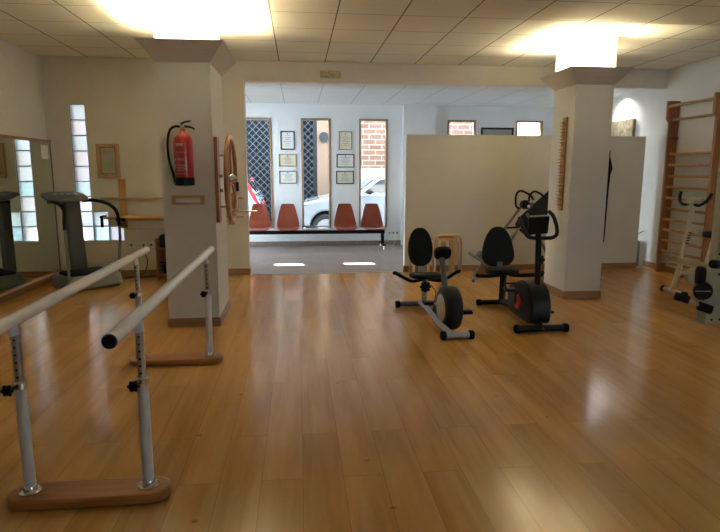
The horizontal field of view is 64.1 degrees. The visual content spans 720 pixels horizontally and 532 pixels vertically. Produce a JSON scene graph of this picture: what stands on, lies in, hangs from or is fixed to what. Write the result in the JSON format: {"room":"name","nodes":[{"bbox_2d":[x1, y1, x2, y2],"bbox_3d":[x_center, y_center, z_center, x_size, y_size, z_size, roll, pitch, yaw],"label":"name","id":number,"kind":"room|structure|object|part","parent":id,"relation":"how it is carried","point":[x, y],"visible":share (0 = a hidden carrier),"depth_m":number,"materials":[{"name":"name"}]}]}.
{"room":"care facility","nodes":[
{"label":"care facility","id":0,"kind":"room"},
{"bbox_2d":[0,38,46,139],"bbox_3d":[-3.541,-0.385,2.303,0.150,2.827,10.790,-1,10,-6],"label":"wall","id":1,"kind":"structure","parent":0,"point":[22,112],"depth_m":6.71,"materials":[{"name":"paint"}]},
{"bbox_2d":[0,277,52,303],"bbox_3d":[-3.458,0.978,2.502,0.014,0.075,10.516,-1,10,-6],"label":"baseboard","id":2,"kind":"structure","parent":1,"relation":"attached to","point":[12,296],"depth_m":6.69,"materials":[{"name":"brown wood"}]},
{"bbox_2d":[0,134,63,299],"bbox_3d":[-3.718,-0.364,5.104,0.080,1.715,4.915,-1,10,-6],"label":"wall mirror","id":3,"kind":"object","parent":1,"relation":"attached to","point":[29,239],"visible":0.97,"depth_m":6.69,"materials":[{"name":"clear glass"}]},
{"bbox_3d":[-3.730,-1.192,4.965,0.052,0.035,4.915,-1,10,-6],"label":"rail","id":4,"kind":"part","parent":3,"relation":"part of","materials":[{"name":"brown wood"}]},
{"bbox_3d":[-3.720,0.467,5.242,0.080,0.030,4.915,-1,10,-6],"label":"rail","id":5,"kind":"part","parent":3,"relation":"part of","materials":[{"name":"brown wood"}]},
{"bbox_2d":[41,145,48,158],"bbox_3d":[-3.954,-1.428,7.218,0.002,0.170,0.200,-1,10,-6],"label":"paper notice","id":6,"kind":"object","parent":3,"relation":"attached to","point":[44,148],"visible":1,"depth_m":7.21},
{"bbox_3d":[-3.993,-0.762,7.506,0.046,1.650,0.015,-1,10,-6],"label":"rail","id":7,"kind":"part","parent":3,"relation":"part of","materials":[{"name":"grey plastic"}]},
{"bbox_2d":[152,0,228,317],"bbox_3d":[-1.552,-0.898,5.418,0.450,2.827,0.750,-1,10,-6],"label":"column","id":8,"kind":"structure","parent":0,"point":[192,91],"depth_m":5.07,"materials":[{"name":"paint"}]},
{"bbox_2d":[166,120,194,185],"bbox_3d":[-1.520,-0.966,4.923,0.176,0.552,0.200,8,12,39],"label":"fire extinguisher","id":9,"kind":"object","parent":8,"relation":"attached to","point":[183,175],"visible":1,"depth_m":4.88,"materials":[{"name":"red metal"}]},
{"bbox_2d":[175,143,183,167],"bbox_3d":[-1.522,-0.908,4.864,0.100,0.257,0.017,1,10,8],"label":"print","id":10,"kind":"object","parent":9,"relation":"attached to","point":[179,147],"depth_m":4.86},
{"bbox_3d":[-1.468,-1.198,4.893,0.126,0.082,0.022,-1,10,-6],"label":"handle lever","id":11,"kind":"part","parent":9,"relation":"part of","materials":[{"name":"black plastic"}]},
{"bbox_2d":[133,37,235,75],"bbox_3d":[-1.550,-1.878,5.255,0.720,0.162,1.020,-1,10,-6],"label":"trim","id":12,"kind":"structure","parent":8,"relation":"attached to","point":[216,53],"depth_m":4.83,"materials":[{"name":"paint"}]},
{"bbox_2d":[171,195,204,204],"bbox_3d":[-1.513,-0.584,5.077,0.284,0.082,0.030,-1,10,-6],"label":"wooden holder","id":13,"kind":"object","parent":8,"relation":"attached to","point":[175,201],"visible":1,"depth_m":5.07,"materials":[{"name":"brown wood"}]},
{"bbox_2d":[168,299,230,327],"bbox_3d":[-1.555,0.454,5.643,0.476,0.085,0.776,-1,10,-6],"label":"baseboard","id":14,"kind":"structure","parent":8,"relation":"attached to","point":[216,321],"depth_m":5.26,"materials":[{"name":"brown wood"}]},
{"bbox_2d":[213,135,256,223],"bbox_3d":[-1.121,-0.778,5.214,0.360,0.799,0.788,-1,10,-6],"label":"wheel","id":15,"kind":"object","parent":8,"relation":"attached to","point":[230,179],"visible":1,"depth_m":5.16,"materials":[{"name":"brown wood"}]},
{"bbox_3d":[-1.070,-0.500,5.246,0.260,0.018,0.017,-1,10,-6],"label":"crank handle","id":16,"kind":"part","parent":15,"relation":"part of","materials":[{"name":"silver metal"}]},
{"bbox_2d":[40,56,668,271],"bbox_3d":[0.152,-1.316,7.951,8.400,2.827,0.164,-1,10,-6],"label":"wall","id":17,"kind":"structure","parent":0,"point":[118,95],"depth_m":7.80,"materials":[{"name":"paint"}]},
{"bbox_2d":[69,104,124,240],"bbox_3d":[-3.437,-1.211,7.570,0.588,1.764,0.090,-1,10,-6],"label":"window","id":18,"kind":"structure","parent":17,"relation":"in","point":[92,229],"depth_m":7.52,"materials":[{"name":"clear glass"}]},
{"bbox_2d":[95,144,120,177],"bbox_3d":[-3.273,-1.364,7.480,0.280,0.440,0.050,-1,10,-6],"label":"frame","id":19,"kind":"object","parent":17,"relation":"attached to","point":[107,155],"visible":1,"depth_m":7.48,"materials":[{"name":"brown wood"}]},
{"bbox_3d":[-3.275,-1.373,7.496,0.176,0.324,0.008,-1,10,-6],"label":"panel","id":20,"kind":"part","parent":19,"relation":"part of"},
{"bbox_2d":[129,242,134,247],"bbox_3d":[-3.059,-0.280,7.702,0.072,0.072,0.014,-1,10,-6],"label":"wall socket","id":21,"kind":"object","parent":17,"relation":"attached to","point":[131,244],"visible":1,"depth_m":7.70,"materials":[{"name":"white plastic"}]},
{"bbox_2d":[148,242,153,247],"bbox_3d":[-2.805,-0.284,7.729,0.072,0.072,0.014,-1,10,-6],"label":"wall socket","id":22,"kind":"object","parent":17,"relation":"attached to","point":[150,244],"visible":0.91,"depth_m":7.72,"materials":[{"name":"white plastic"}]},
{"bbox_2d":[100,179,243,228],"bbox_3d":[-2.471,-0.807,7.583,1.830,0.669,0.200,-1,10,-6],"label":"wrist exerciser","id":23,"kind":"object","parent":17,"relation":"attached to","point":[124,217],"visible":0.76,"depth_m":7.55,"materials":[{"name":"brown wood"}]},
{"bbox_3d":[-2.477,-0.898,7.625,1.830,0.027,0.025,-1,10,-6],"label":"rail","id":24,"kind":"part","parent":23,"relation":"part of","materials":[{"name":"brown wood"}]},
{"bbox_2d":[121,268,248,276],"bbox_3d":[-2.772,0.093,7.795,2.510,0.085,0.014,-1,10,-6],"label":"baseboard","id":25,"kind":"structure","parent":17,"relation":"attached to","point":[237,271],"depth_m":7.79,"materials":[{"name":"brown wood"}]},
{"bbox_2d":[249,271,402,274],"bbox_3d":[-0.455,0.097,8.052,2.150,0.004,0.040,-1,10,-6],"label":"trim","id":26,"kind":"structure","parent":17,"relation":"attached to","point":[390,271],"depth_m":8.07,"materials":[{"name":"silver metal"}]},
{"bbox_2d":[320,70,340,77],"bbox_3d":[-0.388,-2.531,7.588,0.280,0.096,0.065,-1,10,-6],"label":"emergency light","id":27,"kind":"object","parent":17,"relation":"attached to","point":[323,73],"visible":1,"depth_m":7.56,"materials":[{"name":"beige plastic"}]},
{"bbox_2d":[603,151,612,241],"bbox_3d":[3.554,-0.998,8.277,0.083,1.308,0.045,-1,10,-6],"label":"strap","id":28,"kind":"object","parent":17,"relation":"hanging from","point":[610,168],"visible":0.54,"depth_m":8.23,"materials":[{"name":"black rubber"}]},
{"bbox_2d":[0,268,719,531],"bbox_3d":[0.716,1.018,2.913,8.600,0.120,10.630,-1,10,-6],"label":"floor","id":29,"kind":"structure","parent":0,"point":[330,405],"depth_m":3.47,"materials":[{"name":"wood"}]},
{"bbox_2d":[40,191,122,289],"bbox_3d":[-3.369,-0.320,7.002,0.574,1.158,0.721,8,12,39],"label":"treadmill","id":30,"kind":"object","parent":29,"relation":"on","point":[74,242],"visible":0.93,"depth_m":7.02,"materials":[{"name":"grey plastic"}]},
{"bbox_2d":[0,246,222,510],"bbox_3d":[-1.276,0.456,3.370,0.684,0.828,2.514,-1,10,-6],"label":"bars","id":31,"kind":"object","parent":29,"relation":"on","point":[149,488],"visible":1,"depth_m":2.48,"materials":[{"name":"white metal"}]},
{"bbox_3d":[-1.438,0.504,2.361,0.053,0.048,0.064,-1,10,-6],"label":"star knob","id":32,"kind":"part","parent":31,"relation":"part of","materials":[{"name":"black plastic"}]},
{"bbox_3d":[-1.425,0.742,2.453,0.047,0.475,0.047,-1,10,-6],"label":"post","id":33,"kind":"part","parent":31,"relation":"part of","materials":[{"name":"white metal"}]},
{"bbox_3d":[-1.542,0.080,3.278,0.057,0.057,2.490,-1,10,-6],"label":"handrail","id":34,"kind":"part","parent":31,"relation":"part of","materials":[{"name":"white metal"}]},
{"bbox_3d":[-1.628,0.208,4.137,0.053,0.048,0.064,-1,10,-6],"label":"star knob","id":35,"kind":"part","parent":31,"relation":"part of","materials":[{"name":"black plastic"}]},
{"bbox_3d":[-0.944,0.497,2.413,0.053,0.048,0.064,-1,10,-6],"label":"star knob","id":36,"kind":"part","parent":31,"relation":"part of","materials":[{"name":"black plastic"}]},
{"bbox_3d":[-1.616,0.446,4.229,0.047,0.475,0.047,-1,10,-6],"label":"post","id":37,"kind":"part","parent":31,"relation":"part of","materials":[{"name":"white metal"}]},
{"bbox_3d":[-0.932,0.735,2.505,0.047,0.475,0.047,-1,10,-6],"label":"post","id":38,"kind":"part","parent":31,"relation":"part of","materials":[{"name":"white metal"}]},
{"bbox_3d":[-1.049,0.072,3.330,0.057,0.057,2.490,-1,10,-6],"label":"handrail","id":39,"kind":"part","parent":31,"relation":"part of","materials":[{"name":"white metal"}]},
{"bbox_3d":[-1.135,0.201,4.188,0.053,0.048,0.064,-1,10,-6],"label":"star knob","id":40,"kind":"part","parent":31,"relation":"part of","materials":[{"name":"black plastic"}]},
{"bbox_3d":[-1.123,0.439,4.280,0.047,0.475,0.047,-1,10,-6],"label":"post","id":41,"kind":"part","parent":31,"relation":"part of","materials":[{"name":"white metal"}]},
{"bbox_2d":[124,246,147,278],"bbox_3d":[-2.982,-0.049,7.639,0.313,0.411,0.065,-8,12,-40],"label":"power cable","id":42,"kind":"object","parent":29,"relation":"on","point":[143,246],"visible":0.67,"depth_m":7.70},
{"bbox_2d":[129,275,156,277],"bbox_3d":[-2.879,0.143,7.685,0.394,0.020,0.067,-2,10,-10],"label":"cable","id":43,"kind":"object","parent":29,"relation":"on","point":[153,275],"visible":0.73,"depth_m":7.68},
{"bbox_2d":[155,237,166,279],"bbox_3d":[-2.488,-0.108,7.606,0.340,0.545,0.280,-1,10,-6],"label":"shelf unit","id":44,"kind":"object","parent":29,"relation":"on","point":[160,252],"visible":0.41,"depth_m":7.51,"materials":[{"name":"brown wood"}]},
{"bbox_3d":[-2.647,-0.106,7.589,0.020,0.545,0.280,-1,10,-6],"label":"panel","id":45,"kind":"part","parent":44,"relation":"part of","materials":[{"name":"brown wood"}]},
{"bbox_2d":[159,234,164,247],"bbox_3d":[-2.515,-0.331,7.545,0.180,0.165,0.200,-1,10,-6],"label":"storage box","id":46,"kind":"object","parent":44,"relation":"on","point":[161,237],"visible":0.44,"depth_m":7.44,"materials":[{"name":"grey plastic"}]},
{"bbox_2d":[159,259,166,273],"bbox_3d":[-2.498,0.010,7.619,0.247,0.162,0.247,-1,10,-6],"label":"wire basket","id":47,"kind":"object","parent":44,"relation":"on","point":[164,264],"visible":0.38,"depth_m":7.53,"materials":[{"name":"black metal"}]},
{"bbox_2d":[409,237,433,272],"bbox_3d":[0.842,-0.131,7.878,0.316,0.509,0.316,-1,10,-6],"label":"stool","id":48,"kind":"object","parent":29,"relation":"on","point":[428,264],"visible":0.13,"depth_m":7.78,"materials":[{"name":"brown wood"}]},
{"bbox_3d":[0.931,-0.108,7.808,0.170,0.487,0.043,8,12,38],"label":"leg","id":49,"kind":"part","parent":48,"relation":"part of","materials":[{"name":"brown wood"}]},
{"bbox_2d":[393,228,474,339],"bbox_3d":[0.703,0.116,5.415,0.690,0.839,1.277,-1,10,-9],"label":"bike","id":50,"kind":"object","parent":29,"relation":"on","point":[448,304],"visible":1,"depth_m":5.25,"materials":[{"name":"silver metal"}]},
{"bbox_3d":[0.479,0.106,5.719,0.364,0.143,0.044,-6,11,-32],"label":"seat handle","id":51,"kind":"part","parent":50,"relation":"part of","materials":[{"name":"black plastic"}]},
{"bbox_3d":[0.621,-0.196,5.940,0.258,0.397,0.116,-1,10,-9],"label":"backrest","id":52,"kind":"part","parent":50,"relation":"part of","materials":[{"name":"leather"}]},
{"bbox_3d":[0.662,0.262,5.874,0.057,0.287,0.115,0,9,0],"label":"seat post","id":53,"kind":"part","parent":50,"relation":"part of","materials":[{"name":"grey plastic"}]},
{"bbox_2d":[409,272,440,279],"bbox_3d":[0.668,0.098,5.786,0.318,0.071,0.300,-1,10,-9],"label":"seat cushion","id":54,"kind":"object","parent":50,"relation":"on","point":[415,275],"depth_m":5.67,"materials":[{"name":"black leather"}]},
{"bbox_3d":[0.659,0.209,5.793,0.120,0.120,0.030,-1,10,-9],"label":"adjuster knob","id":55,"kind":"part","parent":50,"relation":"part of","materials":[{"name":"black plastic"}]},
{"bbox_3d":[0.692,0.470,5.473,0.083,0.097,1.205,-1,10,-7],"label":"frame","id":56,"kind":"part","parent":50,"relation":"part of","materials":[{"name":"silver metal"}]},
{"bbox_3d":[0.847,0.097,5.780,0.323,0.143,0.051,3,10,17],"label":"seat handle","id":57,"kind":"part","parent":50,"relation":"part of","materials":[{"name":"black plastic"}]},
{"bbox_2d":[433,237,459,275],"bbox_3d":[1.182,-0.133,7.893,0.316,0.509,0.316,-3,10,-18],"label":"stool","id":58,"kind":"object","parent":29,"relation":"on","point":[443,239],"visible":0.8,"depth_m":7.82,"materials":[{"name":"brown wood"}]},
{"bbox_3d":[1.182,-0.373,7.854,0.316,0.023,0.316,-3,10,-18],"label":"seat","id":59,"kind":"part","parent":58,"relation":"part of","materials":[{"name":"brown wood"}]},
{"bbox_2d":[434,233,461,272],"bbox_3d":[1.223,-0.184,7.910,0.316,0.519,0.326,6,11,33],"label":"stool","id":60,"kind":"object","parent":58,"relation":"on","point":[451,235],"visible":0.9,"depth_m":7.82,"materials":[{"name":"brown wood"}]},
{"bbox_3d":[1.107,-0.173,7.889,0.184,0.485,0.051,-2,10,-15],"label":"leg","id":61,"kind":"part","parent":60,"relation":"part of","materials":[{"name":"brown wood"}]},
{"bbox_3d":[1.226,-0.425,7.873,0.316,0.023,0.316,6,9,33],"label":"seat","id":62,"kind":"part","parent":60,"relation":"part of","materials":[{"name":"brown wood"}]},
{"bbox_3d":[1.246,-0.157,7.797,0.051,0.485,0.184,-1,10,-7],"label":"leg","id":63,"kind":"part","parent":60,"relation":"part of","materials":[{"name":"brown wood"}]},
{"bbox_3d":[1.332,-0.174,7.934,0.161,0.490,0.052,-1,10,-6],"label":"leg","id":64,"kind":"part","parent":60,"relation":"part of","materials":[{"name":"brown wood"}]},
{"bbox_3d":[1.234,-0.139,7.996,0.043,0.487,0.170,5,11,27],"label":"leg","id":65,"kind":"part","parent":58,"relation":"part of","materials":[{"name":"brown wood"}]},
{"bbox_3d":[1.284,-0.113,7.844,0.170,0.487,0.043,5,11,27],"label":"leg","id":66,"kind":"part","parent":58,"relation":"part of","materials":[{"name":"brown wood"}]},
{"bbox_2d":[468,190,548,281],"bbox_3d":[2.113,-0.474,7.631,1.443,1.260,0.654,-1,10,-6],"label":"exercise machine","id":67,"kind":"object","parent":29,"relation":"on","point":[540,207],"visible":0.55,"depth_m":7.59,"materials":[{"name":"black plastic"}]},
{"bbox_3d":[2.146,-0.866,7.508,0.267,0.255,0.027,-1,10,-6],"label":"hoop handle","id":68,"kind":"part","parent":67,"relation":"part of","materials":[{"name":"black plastic"}]},
{"bbox_3d":[2.434,-0.289,7.681,0.486,0.838,0.036,0,9,0],"label":"leg","id":69,"kind":"part","parent":67,"relation":"part of","materials":[{"name":"grey metal"}]},
{"bbox_3d":[2.352,-0.932,7.641,0.247,0.142,0.027,-1,10,-6],"label":"hoop handle","id":70,"kind":"part","parent":67,"relation":"part of","materials":[{"name":"black plastic"}]},
{"bbox_2d":[476,210,568,332],"bbox_3d":[1.562,-0.027,5.625,0.688,1.055,1.275,-1,10,-6],"label":"bike","id":71,"kind":"object","parent":29,"relation":"on","point":[530,300],"visible":1,"depth_m":5.29,"materials":[{"name":"black plastic"}]},
{"bbox_3d":[1.324,0.096,5.971,0.301,0.061,0.066,-4,11,-26],"label":"seat handle","id":72,"kind":"part","parent":71,"relation":"part of","materials":[{"name":"black plastic"}]},
{"bbox_3d":[1.481,-0.209,6.180,0.355,0.428,0.110,-1,10,-6],"label":"backrest","id":73,"kind":"part","parent":71,"relation":"part of","materials":[{"name":"black plastic"}]},
{"bbox_2d":[485,267,518,274],"bbox_3d":[1.494,0.054,6.001,0.342,0.078,0.300,-1,10,-6],"label":"seat cushion","id":74,"kind":"object","parent":71,"relation":"on","point":[493,270],"depth_m":5.89,"materials":[{"name":"black leather"}]},
{"bbox_3d":[1.508,0.218,6.081,0.065,0.305,0.065,8,12,38],"label":"seat post","id":75,"kind":"part","parent":71,"relation":"part of","materials":[{"name":"black metal"}]},
{"bbox_3d":[1.454,0.289,5.383,0.015,0.130,0.030,-1,10,-6],"label":"crank arm","id":76,"kind":"part","parent":71,"relation":"part of","materials":[{"name":"black metal"}]},
{"bbox_3d":[1.558,0.440,5.635,0.060,0.112,1.066,-1,10,-6],"label":"frame","id":77,"kind":"part","parent":71,"relation":"part of","materials":[{"name":"black plastic"}]},
{"bbox_3d":[1.730,0.078,5.970,0.370,0.094,0.093,5,11,28],"label":"seat handle","id":78,"kind":"part","parent":71,"relation":"part of","materials":[{"name":"black plastic"}]},
{"bbox_3d":[1.620,-0.055,5.166,0.090,0.081,0.026,-1,10,-6],"label":"adjuster knob","id":79,"kind":"part","parent":71,"relation":"part of","materials":[{"name":"black plastic"}]},
{"bbox_2d":[660,191,713,294],"bbox_3d":[3.939,-0.256,6.619,0.698,1.183,0.552,-1,10,-6],"label":"bike","id":80,"kind":"object","parent":29,"relation":"on","point":[688,275],"visible":0.81,"depth_m":6.61,"materials":[{"name":"beige metal"}]},
{"bbox_3d":[4.027,-0.114,6.652,0.143,0.469,0.042,-1,10,-6],"label":"seat post","id":81,"kind":"part","parent":80,"relation":"part of","materials":[{"name":"beige metal"}]},
{"bbox_2d":[661,157,719,324],"bbox_3d":[3.312,-0.324,5.771,0.901,1.600,1.289,-1,10,-6],"label":"machine","id":82,"kind":"object","parent":29,"relation":"on","point":[706,290],"visible":1,"depth_m":5.36,"materials":[{"name":"beige metal"}]},
{"bbox_3d":[3.438,-0.100,6.469,0.090,0.090,0.020,-1,10,-6],"label":"plate","id":83,"kind":"part","parent":82,"relation":"part of","materials":[{"name":"beige metal"}]},
{"bbox_3d":[3.510,0.246,5.423,0.595,0.590,0.120,-1,10,-6],"label":"plate","id":84,"kind":"part","parent":82,"relation":"part of","materials":[{"name":"beige metal"}]},
{"bbox_3d":[3.418,-0.278,5.438,0.140,1.580,0.100,-1,10,-6],"label":"upright post","id":85,"kind":"part","parent":82,"relation":"part of","materials":[{"name":"beige metal"}]},
{"bbox_2d":[0,0,719,69],"bbox_3d":[0.722,-1.880,2.435,8.600,0.100,10.640,-1,10,-6],"label":"ceiling","id":86,"kind":"structure","parent":0,"point":[652,34],"depth_m":5.78,"materials":[{"name":"tile"}]},
{"bbox_2d":[245,103,552,241],"bbox_3d":[0.657,-1.767,10.990,6.950,2.720,0.200,-1,10,-6],"label":"wall","id":87,"kind":"structure","parent":0,"point":[284,116],"depth_m":10.79,"materials":[{"name":"paint"}]},
{"bbox_2d":[246,117,273,227],"bbox_3d":[-1.879,-1.706,10.651,0.515,2.020,0.072,-1,10,-6],"label":"window","id":88,"kind":"structure","parent":87,"relation":"in","point":[247,118],"depth_m":10.60,"materials":[{"name":"brown wood"}]},
{"bbox_2d":[280,131,294,149],"bbox_3d":[-1.331,-2.308,10.573,0.255,0.335,0.022,-1,10,-6],"label":"framed certificate","id":89,"kind":"object","parent":87,"relation":"attached to","point":[287,137],"visible":1,"depth_m":10.57,"materials":[{"name":"white paper"}]},
{"bbox_2d":[279,171,296,183],"bbox_3d":[-1.338,-1.647,10.683,0.325,0.235,0.022,-1,10,-6],"label":"framed certificate","id":90,"kind":"object","parent":87,"relation":"attached to","point":[285,177],"visible":1,"depth_m":10.68,"materials":[{"name":"white paper"}]},
{"bbox_2d":[279,154,296,166],"bbox_3d":[-1.337,-1.953,10.632,0.325,0.225,0.022,-1,10,-6],"label":"framed certificate","id":91,"kind":"object","parent":87,"relation":"attached to","point":[285,160],"visible":1,"depth_m":10.63,"materials":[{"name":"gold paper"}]},
{"bbox_2d":[301,118,330,227],"bbox_3d":[-0.820,-1.722,10.762,0.545,2.020,0.072,-1,10,-6],"label":"window","id":92,"kind":"structure","parent":87,"relation":"in","point":[302,119],"depth_m":10.69,"materials":[{"name":"brown wood"}]},
{"bbox_2d":[250,240,400,246],"bbox_3d":[0.665,-0.452,11.102,6.750,0.090,0.012,-1,10,-6],"label":"baseboard","id":93,"kind":"structure","parent":87,"relation":"attached to","point":[367,242],"depth_m":10.95,"materials":[{"name":"tile"}]},
{"bbox_2d":[336,171,353,183],"bbox_3d":[-0.281,-1.660,10.794,0.330,0.240,0.022,-1,10,-6],"label":"framed certificate","id":94,"kind":"object","parent":87,"relation":"attached to","point":[342,177],"visible":1,"depth_m":10.79,"materials":[{"name":"beige paper"}]},
{"bbox_2d":[339,131,351,149],"bbox_3d":[-0.273,-2.326,10.684,0.245,0.340,0.022,-1,10,-6],"label":"framed certificate","id":95,"kind":"object","parent":87,"relation":"attached to","point":[345,137],"visible":1,"depth_m":10.68,"materials":[{"name":"beige paper"}]},
{"bbox_2d":[337,154,353,167],"bbox_3d":[-0.271,-1.964,10.745,0.330,0.245,0.022,-1,10,-6],"label":"framed certificate","id":96,"kind":"object","parent":87,"relation":"attached to","point":[343,160],"visible":1,"depth_m":10.74,"materials":[{"name":"white paper"}]},
{"bbox_2d":[359,119,387,227],"bbox_3d":[0.247,-1.738,10.873,0.540,2.020,0.072,-1,10,-6],"label":"window","id":97,"kind":"structure","parent":87,"relation":"in","point":[360,120],"depth_m":10.82,"materials":[{"name":"brown wood"}]},
{"bbox_2d":[388,231,398,244],"bbox_3d":[0.610,-0.533,11.036,0.293,0.272,0.104,-1,10,-6],"label":"wall socket","id":98,"kind":"object","parent":87,"relation":"attached to","point":[389,232],"visible":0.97,"depth_m":11.06,"materials":[{"name":"white plastic"}]},
{"bbox_2d":[447,120,475,134],"bbox_3d":[1.918,-1.764,11.049,0.550,2.020,0.072,-1,10,-6],"label":"window","id":99,"kind":"structure","parent":87,"relation":"in","point":[449,121],"depth_m":10.86,"materials":[{"name":"brown wood"}]},
{"bbox_2d":[481,127,513,134],"bbox_3d":[2.614,-2.382,10.984,0.640,0.505,0.022,-1,10,-6],"label":"framed picture","id":100,"kind":"object","parent":87,"relation":"attached to","point":[484,131],"visible":0.41,"depth_m":10.95,"materials":[{"name":"black plastic"}]},
{"bbox_2d":[515,121,542,135],"bbox_3d":[3.238,-1.783,11.187,0.535,2.020,0.072,-1,10,-6],"label":"window","id":101,"kind":"structure","parent":87,"relation":"in","point":[517,122],"depth_m":11.00,"materials":[{"name":"brown wood"}]},
{"bbox_2d":[401,104,435,244],"bbox_3d":[1.100,-1.699,10.896,0.610,2.620,0.100,-1,10,-6],"label":"wall","id":102,"kind":"structure","parent":0,"point":[417,119],"depth_m":10.69,"materials":[{"name":"paint"}]},
{"bbox_2d":[245,83,642,106],"bbox_3d":[0.803,-2.836,9.436,6.950,0.100,3.130,-1,10,-6],"label":"ceiling","id":103,"kind":"structure","parent":0,"point":[254,92],"depth_m":9.33,"materials":[{"name":"tile"}]},
{"bbox_2d":[250,245,649,273],"bbox_3d":[0.810,-0.123,9.767,6.950,0.120,3.170,-1,10,-6],"label":"floor tiles","id":104,"kind":"structure","parent":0,"point":[345,258],"depth_m":9.28,"materials":[{"name":"tile"}]},
{"bbox_2d":[249,203,385,249],"bbox_3d":[-0.894,-0.705,10.394,2.710,0.814,0.519,-1,10,-6],"label":"bench","id":105,"kind":"object","parent":104,"relation":"on","point":[259,221],"visible":0.97,"depth_m":10.48,"materials":[{"name":"reddish-brown plastic"},{"name":"black metal"}]},
{"bbox_3d":[0.412,-0.513,10.582,0.050,0.180,0.060,-1,10,-6],"label":"leg","id":106,"kind":"part","parent":105,"relation":"part of","materials":[{"name":"black metal"}]},
{"bbox_2d":[636,230,643,265],"bbox_3d":[4.164,-0.283,8.779,0.199,0.536,0.200,-4,10,-24],"label":"bin","id":107,"kind":"object","parent":104,"relation":"on","point":[638,244],"visible":0.2,"depth_m":8.70,"materials":[{"name":"grey plastic"}]},
{"bbox_2d":[636,241,639,265],"bbox_3d":[4.164,-0.221,8.790,0.200,0.410,0.200,-1,10,-6],"label":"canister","id":108,"kind":"object","parent":107,"relation":"on","point":[638,245],"depth_m":8.71,"materials":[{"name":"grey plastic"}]},
{"bbox_2d":[544,35,617,290],"bbox_3d":[2.477,-1.076,6.540,0.422,2.827,0.540,-1,10,-6],"label":"column","id":109,"kind":"structure","parent":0,"point":[573,260],"depth_m":6.32,"materials":[{"name":"paint"}]},
{"bbox_2d":[555,117,567,237],"bbox_3d":[2.248,-0.977,6.450,0.055,1.340,0.090,-1,10,-6],"label":"ladder","id":110,"kind":"object","parent":109,"relation":"attached to","point":[564,123],"visible":0.99,"depth_m":6.40,"materials":[{"name":"brown wood"}]},
{"bbox_2d":[544,282,600,298],"bbox_3d":[2.474,0.277,6.765,0.448,0.085,0.566,-1,10,-6],"label":"baseboard","id":111,"kind":"structure","parent":109,"relation":"attached to","point":[560,293],"depth_m":6.50,"materials":[{"name":"brown wood"}]},
{"bbox_2d":[539,66,633,90],"bbox_3d":[2.479,-2.055,6.377,0.692,0.162,0.810,-1,10,-6],"label":"trim","id":112,"kind":"structure","parent":109,"relation":"attached to","point":[572,75],"depth_m":6.07,"materials":[{"name":"paint"}]},
{"bbox_2d":[612,56,719,270],"bbox_3d":[4.809,-0.800,4.614,0.150,2.927,13.700,-1,10,-6],"label":"wall","id":113,"kind":"structure","parent":0,"point":[698,80],"depth_m":7.96,"materials":[{"name":"paint"}]},
{"bbox_2d":[611,118,635,135],"bbox_3d":[4.200,-2.160,9.291,0.045,0.370,0.790,-1,10,-6],"label":"stone panel","id":114,"kind":"object","parent":113,"relation":"attached to","point":[622,127],"visible":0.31,"depth_m":9.14,"materials":[{"name":"stone"}]},
{"bbox_2d":[643,260,683,273],"bbox_3d":[4.870,0.829,3.480,0.014,0.085,10.730,-1,10,-6],"label":"baseboard","id":115,"kind":"structure","parent":113,"relation":"attached to","point":[671,270],"depth_m":8.46,"materials":[{"name":"brown wood"}]},
{"bbox_2d":[655,92,719,271],"bbox_3d":[4.329,-1.011,7.601,0.175,2.360,0.950,-1,10,-6],"label":"wall bars","id":116,"kind":"object","parent":113,"relation":"attached to","point":[673,107],"visible":0.85,"depth_m":7.72,"materials":[{"name":"brown wood"}]},
{"bbox_3d":[4.281,-1.086,8.047,0.175,2.360,0.040,-1,10,-6],"label":"post","id":117,"kind":"part","parent":116,"relation":"part of","materials":[{"name":"brown wood"}]},
{"bbox_3d":[4.377,-0.937,7.154,0.175,2.360,0.040,-1,10,-6],"label":"post","id":118,"kind":"part","parent":116,"relation":"part of","materials":[{"name":"brown wood"}]},
{"label":"outside","id":119,"kind":"structure","parent":0,"visible":0},
{"bbox_3d":[-0.420,-0.608,13.514,30.000,0.100,4.400,-1,10,-6],"label":"street","id":120,"kind":"object","parent":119,"visible":0},
{"bbox_2d":[248,177,265,216],"bbox_3d":[-4.156,-1.285,12.685,4.016,1.490,1.840,-1,10,-6],"label":"hatchback","id":121,"kind":"object","parent":120,"relation":"on","point":[255,196],"visible":0.05,"depth_m":12.11,"materials":[{"name":"white paint"}]},
{"bbox_2d":[248,182,259,203],"bbox_3d":[-2.268,-1.534,12.105,0.373,0.614,0.150,-1,10,-6],"label":"tail light","id":122,"kind":"object","parent":121,"relation":"attached to","point":[252,198],"depth_m":12.06,"materials":[{"name":"plastic"}]},
{"bbox_2d":[304,175,384,225],"bbox_3d":[0.398,-1.354,13.162,4.016,1.490,1.840,-1,10,-6],"label":"parked car","id":123,"kind":"object","parent":120,"relation":"on","point":[316,209],"visible":0.25,"depth_m":12.33,"materials":[{"name":"white paint"}]},
{"bbox_2d":[366,189,372,194],"bbox_3d":[0.202,-1.580,12.237,0.160,0.120,0.140,-1,10,-6],"label":"mirror","id":124,"kind":"object","parent":123,"relation":"attached to","point":[369,191],"depth_m":12.19,"materials":[{"name":"grey plastic"}]},
{"bbox_2d":[246,120,472,225],"bbox_3d":[-0.567,-3.665,14.472,26.000,5.625,0.890,-1,10,-6],"label":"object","id":125,"kind":"structure","parent":120,"relation":"on","point":[315,133],"depth_m":14.38,"materials":[{"name":"brick"}]},
{"bbox_2d":[246,120,313,223],"bbox_3d":[-3.044,-2.428,14.204,3.791,3.260,0.039,-1,10,-6],"label":"security grille","id":126,"kind":"object","parent":125,"relation":"attached to","point":[250,120],"depth_m":14.25,"materials":[{"name":"metal"}]},
{"bbox_2d":[319,132,327,141],"bbox_3d":[-0.887,-3.161,14.104,0.240,0.240,0.070,-1,10,-6],"label":"round vent","id":127,"kind":"object","parent":125,"relation":"attached to","point":[323,136],"depth_m":14.07,"materials":[{"name":"grey plastic"}]}
]}

